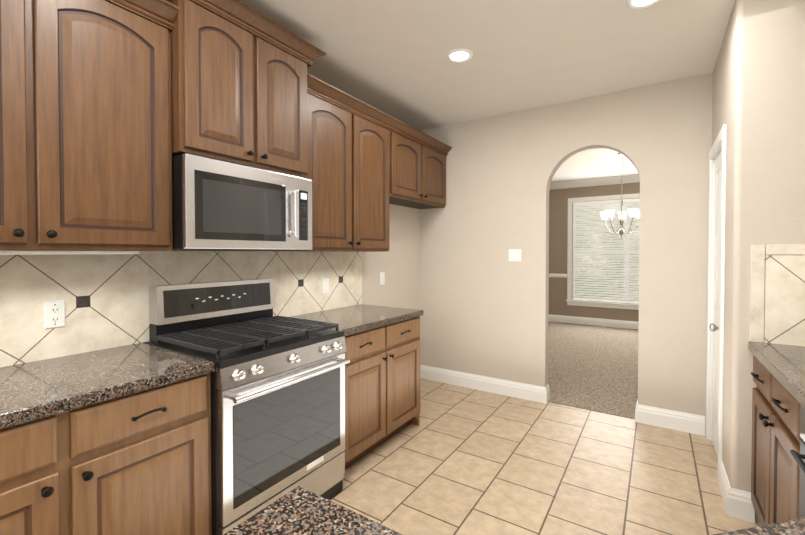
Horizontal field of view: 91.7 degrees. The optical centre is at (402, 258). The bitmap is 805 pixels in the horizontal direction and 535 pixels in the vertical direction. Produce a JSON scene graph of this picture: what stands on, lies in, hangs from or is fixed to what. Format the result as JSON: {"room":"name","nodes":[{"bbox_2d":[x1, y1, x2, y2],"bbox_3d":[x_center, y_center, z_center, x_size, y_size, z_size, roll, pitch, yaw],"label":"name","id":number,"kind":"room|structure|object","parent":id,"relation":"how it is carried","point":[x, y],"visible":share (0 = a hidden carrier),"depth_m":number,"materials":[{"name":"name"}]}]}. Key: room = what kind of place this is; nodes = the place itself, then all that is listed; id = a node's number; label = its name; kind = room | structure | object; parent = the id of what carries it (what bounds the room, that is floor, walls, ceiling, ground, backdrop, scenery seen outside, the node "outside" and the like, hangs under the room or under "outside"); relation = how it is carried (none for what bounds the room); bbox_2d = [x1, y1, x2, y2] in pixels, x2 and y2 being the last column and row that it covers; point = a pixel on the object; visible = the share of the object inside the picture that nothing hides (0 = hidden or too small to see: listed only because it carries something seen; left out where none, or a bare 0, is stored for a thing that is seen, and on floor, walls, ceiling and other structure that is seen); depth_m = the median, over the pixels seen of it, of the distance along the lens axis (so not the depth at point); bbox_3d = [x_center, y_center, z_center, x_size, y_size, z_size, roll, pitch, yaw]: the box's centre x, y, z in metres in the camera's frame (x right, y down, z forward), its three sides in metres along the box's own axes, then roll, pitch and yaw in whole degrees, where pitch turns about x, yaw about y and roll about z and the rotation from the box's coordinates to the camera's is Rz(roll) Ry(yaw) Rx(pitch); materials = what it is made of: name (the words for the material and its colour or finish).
{"room":"kitchen","nodes":[
{"label":"kitchen","id":0,"kind":"room"},
{"bbox_2d":[142,73,419,342],"bbox_3d":[-1.744,-0.048,1.367,0.100,2.780,6.920,1,1,33],"label":"wall","id":1,"kind":"structure","parent":0,"point":[398,263],"depth_m":3.88,"materials":[{"name":"paint"}]},
{"bbox_2d":[44,300,64,328],"bbox_3d":[-1.478,0.238,1.662,0.009,0.115,0.070,1,1,33],"label":"outlet","id":2,"kind":"object","parent":1,"relation":"attached to","point":[54,314],"visible":1,"depth_m":1.66,"materials":[{"name":"white plastic"}]},
{"bbox_2d":[0,0,174,254],"bbox_3d":[-1.427,-0.541,1.448,0.328,1.020,0.955,1,1,33],"label":"upper cabinet","id":3,"kind":"object","parent":1,"relation":"attached to","point":[85,133],"depth_m":1.49,"materials":[{"name":"brown wood"}]},
{"bbox_2d":[0,251,361,366],"bbox_3d":[-1.480,0.195,1.676,0.009,0.458,4.120,1,1,33],"label":"backsplash","id":4,"kind":"structure","parent":1,"relation":"attached to","point":[105,297],"depth_m":1.87,"materials":[{"name":"beige tile"}]},
{"bbox_2d":[166,0,325,177],"bbox_3d":[-0.906,-0.867,2.130,0.452,0.766,0.920,1,1,33],"label":"upper cabinet","id":5,"kind":"object","parent":1,"relation":"attached to","point":[238,82],"visible":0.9,"depth_m":1.96,"materials":[{"name":"brown wood"}]},
{"bbox_2d":[172,153,311,250],"bbox_3d":[-0.904,-0.256,2.139,0.454,0.428,0.756,1,1,33],"label":"microwave","id":6,"kind":"object","parent":5,"relation":"attached to","point":[218,205],"visible":0.96,"depth_m":1.93,"materials":[{"name":"silver metal"}]},
{"bbox_2d":[322,278,328,293],"bbox_3d":[-0.591,0.211,3.019,0.016,0.115,0.070,1,1,33],"label":"switch plate","id":7,"kind":"object","parent":1,"relation":"attached to","point":[325,285],"visible":1,"depth_m":3.02,"materials":[{"name":"white plastic"}]},
{"bbox_2d":[305,74,396,251],"bbox_3d":[-0.466,-0.587,2.871,0.387,1.069,0.951,1,1,33],"label":"upper cabinet","id":8,"kind":"object","parent":1,"relation":"attached to","point":[348,155],"visible":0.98,"depth_m":2.74,"materials":[{"name":"brown wood"}]},
{"bbox_2d":[380,272,384,284],"bbox_3d":[-0.184,0.187,3.661,0.016,0.115,0.070,1,1,33],"label":"switch plate","id":9,"kind":"object","parent":1,"relation":"attached to","point":[382,278],"visible":1,"depth_m":3.66,"materials":[{"name":"white plastic"}]},
{"bbox_2d":[389,119,451,208],"bbox_3d":[0.071,-0.829,3.692,0.387,0.611,1.017,1,1,33],"label":"upper cabinet","id":10,"kind":"object","parent":1,"relation":"attached to","point":[417,169],"visible":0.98,"depth_m":3.55,"materials":[{"name":"brown wood"}]},
{"bbox_2d":[239,0,734,129],"bbox_3d":[-0.360,-1.373,0.446,3.400,0.100,6.920,1,1,33],"label":"ceiling","id":11,"kind":"structure","parent":0,"point":[388,57],"depth_m":2.51,"materials":[{"name":"paint"}]},
{"bbox_2d":[446,49,472,62],"bbox_3d":[0.381,-1.354,2.613,0.180,0.006,0.180,1,1,33],"label":"recessed light","id":12,"kind":"object","parent":11,"relation":"in","point":[459,55],"visible":1,"depth_m":2.61,"materials":[{"name":"white"}]},
{"bbox_2d":[626,0,660,8],"bbox_3d":[1.258,-1.345,2.018,0.180,0.006,0.180,1,1,33],"label":"recessed light","id":13,"kind":"object","parent":11,"relation":"in","point":[636,4],"visible":1,"depth_m":2.06,"materials":[{"name":"white"}]},
{"bbox_2d":[330,378,760,534],"bbox_3d":[-0.350,1.386,0.506,3.400,0.060,6.960,1,1,33],"label":"floor","id":14,"kind":"structure","parent":0,"point":[459,460],"depth_m":2.39,"materials":[{"name":"beige tile"}]},
{"bbox_2d":[0,373,211,534],"bbox_3d":[-1.305,0.905,1.387,0.622,0.874,0.962,1,1,33],"label":"base cabinet","id":15,"kind":"object","parent":14,"relation":"on","point":[137,463],"visible":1,"depth_m":1.32,"materials":[{"name":"brown wood"}]},
{"bbox_2d":[0,343,214,428],"bbox_3d":[-1.689,0.458,0.782,0.632,0.040,2.385,1,1,33],"label":"countertop","id":16,"kind":"structure","parent":15,"relation":"on","point":[31,391],"depth_m":1.42,"materials":[{"name":"stone"}]},
{"bbox_2d":[143,278,349,534],"bbox_3d":[-0.785,0.734,2.076,0.722,1.195,0.758,1,1,33],"label":"range","id":17,"kind":"object","parent":14,"relation":"on","point":[277,407],"visible":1,"depth_m":1.91,"materials":[{"name":"silver metal"}]},
{"bbox_2d":[344,316,419,468],"bbox_3d":[-0.353,0.883,2.821,0.657,0.874,0.951,1,1,33],"label":"base cabinet","id":18,"kind":"object","parent":14,"relation":"on","point":[382,386],"visible":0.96,"depth_m":2.60,"materials":[{"name":"brown wood"}]},
{"bbox_2d":[291,304,423,335],"bbox_3d":[-0.361,0.426,2.822,0.632,0.040,0.956,1,1,33],"label":"countertop","id":19,"kind":"structure","parent":18,"relation":"on","point":[350,320],"depth_m":2.75,"materials":[{"name":"stone"}]},
{"bbox_2d":[751,355,801,525],"bbox_3d":[1.798,0.904,1.492,0.657,0.874,0.787,1,1,33],"label":"base cabinet","id":20,"kind":"object","parent":14,"relation":"on","point":[775,467],"visible":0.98,"depth_m":1.60,"materials":[{"name":"brown wood"}]},
{"bbox_2d":[790,404,804,518],"bbox_3d":[1.421,0.914,0.910,0.653,0.872,0.596,1,1,33],"label":"dishwasher","id":21,"kind":"object","parent":14,"relation":"on","point":[799,459],"visible":0.88,"depth_m":1.28,"materials":[{"name":"silver metal"}]},
{"bbox_3d":[0.370,0.925,0.128,1.561,0.874,1.853,1,1,33],"label":"base cabinet","id":22,"kind":"object","parent":14,"relation":"on","visible":0},
{"bbox_2d":[224,341,804,534],"bbox_3d":[0.720,0.459,0.701,1.609,0.040,3.277,1,1,33],"label":"countertop","id":23,"kind":"structure","parent":22,"relation":"on","point":[298,510],"depth_m":0.67,"materials":[{"name":"stone"}]},
{"bbox_2d":[420,73,712,425],"bbox_3d":[1.475,-0.100,3.472,5.200,2.820,0.120,1,1,33],"label":"wall","id":24,"kind":"structure","parent":0,"point":[484,303],"depth_m":3.54,"materials":[{"name":"paint"}]},
{"bbox_2d":[420,365,549,403],"bbox_3d":[0.748,1.232,3.898,1.335,0.142,0.040,1,1,33],"label":"baseboard","id":25,"kind":"structure","parent":24,"relation":"attached to","point":[540,394],"depth_m":3.82,"materials":[{"name":"white wood"}]},
{"bbox_2d":[509,249,520,261],"bbox_3d":[1.052,-0.029,3.667,0.116,0.115,0.016,1,1,33],"label":"switch plate","id":26,"kind":"object","parent":24,"relation":"attached to","point":[514,255],"visible":1,"depth_m":3.67,"materials":[{"name":"white plastic"}]},
{"bbox_2d":[635,401,704,435],"bbox_3d":[2.070,1.246,3.038,0.447,0.142,0.040,1,1,33],"label":"baseboard","id":27,"kind":"structure","parent":24,"relation":"attached to","point":[665,418],"depth_m":3.02,"materials":[{"name":"white wood"}]},
{"bbox_2d":[548,321,638,418],"bbox_3d":[2.675,1.309,5.338,5.200,0.064,4.440,1,1,33],"label":"floor","id":28,"kind":"structure","parent":0,"point":[592,368],"depth_m":4.62,"materials":[{"name":"beige carpet"}]},
{"bbox_2d":[549,182,639,321],"bbox_3d":[3.858,-0.158,7.134,5.200,2.820,0.100,1,1,33],"label":"wall","id":29,"kind":"structure","parent":0,"point":[558,224],"depth_m":7.54,"materials":[{"name":"paint"}]},
{"bbox_2d":[549,273,566,277],"bbox_3d":[3.825,0.343,7.090,5.000,0.076,0.024,1,1,33],"label":"trim","id":30,"kind":"structure","parent":29,"relation":"attached to","point":[558,275],"depth_m":7.60,"materials":[{"name":"white wood"}]},
{"bbox_2d":[549,314,638,329],"bbox_3d":[3.827,1.182,7.106,5.000,0.142,0.017,1,1,33],"label":"baseboard","id":31,"kind":"structure","parent":29,"relation":"attached to","point":[597,322],"depth_m":7.25,"materials":[{"name":"white wood"}]},
{"bbox_2d":[550,174,639,189],"bbox_3d":[3.805,-1.404,7.033,5.000,0.125,0.095,1,1,33],"label":"crown molding","id":32,"kind":"structure","parent":29,"relation":"attached to","point":[598,181],"depth_m":7.19,"materials":[{"name":"white wood"}]},
{"bbox_2d":[566,193,639,309],"bbox_3d":[4.010,-0.121,7.001,2.000,2.050,0.140,1,1,33],"label":"dining room window","id":33,"kind":"structure","parent":29,"relation":"in","point":[570,292],"depth_m":7.32,"materials":[{"name":"white wood"}]},
{"bbox_2d":[573,198,639,303],"bbox_3d":[4.012,-0.130,7.004,1.776,1.863,0.040,1,1,33],"label":"window blinds","id":34,"kind":"object","parent":33,"relation":"attached to","point":[595,204],"visible":0.52,"depth_m":7.19,"materials":[{"name":"white plastic"}]},
{"bbox_2d":[551,148,637,181],"bbox_3d":[2.697,-1.490,5.328,5.200,0.100,4.360,1,1,33],"label":"ceiling","id":35,"kind":"structure","parent":0,"point":[594,163],"depth_m":6.17,"materials":[{"name":"paint"}]},
{"bbox_2d":[600,153,639,238],"bbox_3d":[3.013,-0.855,5.370,0.548,1.170,0.530,1,1,33],"label":"chandelier","id":36,"kind":"object","parent":35,"relation":"hanging from","point":[633,213],"visible":0.92,"depth_m":5.33,"materials":[{"name":"white glass"}]},
{"bbox_2d":[712,6,733,476],"bbox_3d":[2.356,-0.062,2.267,0.810,2.780,0.940,1,1,33],"label":"wall","id":37,"kind":"structure","parent":0,"point":[722,104],"depth_m":2.22,"materials":[{"name":"paint"}]},
{"bbox_2d":[709,153,720,454],"bbox_3d":[2.064,0.308,2.576,0.103,2.015,0.580,1,1,33],"label":"pantry door","id":38,"kind":"structure","parent":37,"relation":"in","point":[714,327],"depth_m":2.67,"materials":[{"name":"white wood"}]},
{"bbox_2d":[705,125,726,483],"bbox_3d":[2.102,0.273,2.551,0.118,2.102,0.734,1,1,33],"label":"door frame","id":39,"kind":"structure","parent":37,"relation":"attached to","point":[719,146],"depth_m":2.51,"materials":[{"name":"white wood"}]},
{"bbox_2d":[719,462,735,517],"bbox_3d":[1.774,1.259,2.152,0.017,0.142,0.312,1,1,33],"label":"baseboard","id":40,"kind":"structure","parent":37,"relation":"attached to","point":[728,494],"depth_m":2.05,"materials":[{"name":"white"}]},
{"bbox_2d":[728,0,804,522],"bbox_3d":[2.072,-0.055,1.831,0.810,2.780,0.100,1,1,33],"label":"wall","id":41,"kind":"structure","parent":0,"point":[768,169],"depth_m":1.95,"materials":[{"name":"paint"}]},
{"bbox_2d":[750,244,804,346],"bbox_3d":[2.023,0.178,1.801,0.633,0.488,0.010,1,1,33],"label":"backsplash","id":42,"kind":"structure","parent":41,"relation":"attached to","point":[777,316],"depth_m":1.92,"materials":[{"name":"tile"}]},
{"label":"outside","id":43,"kind":"structure","parent":0,"visible":0},
{"bbox_2d":[575,203,639,300],"bbox_3d":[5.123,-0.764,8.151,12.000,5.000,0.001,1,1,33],"label":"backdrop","id":44,"kind":"structure","parent":43,"point":[605,259],"depth_m":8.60,"materials":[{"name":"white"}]}
]}

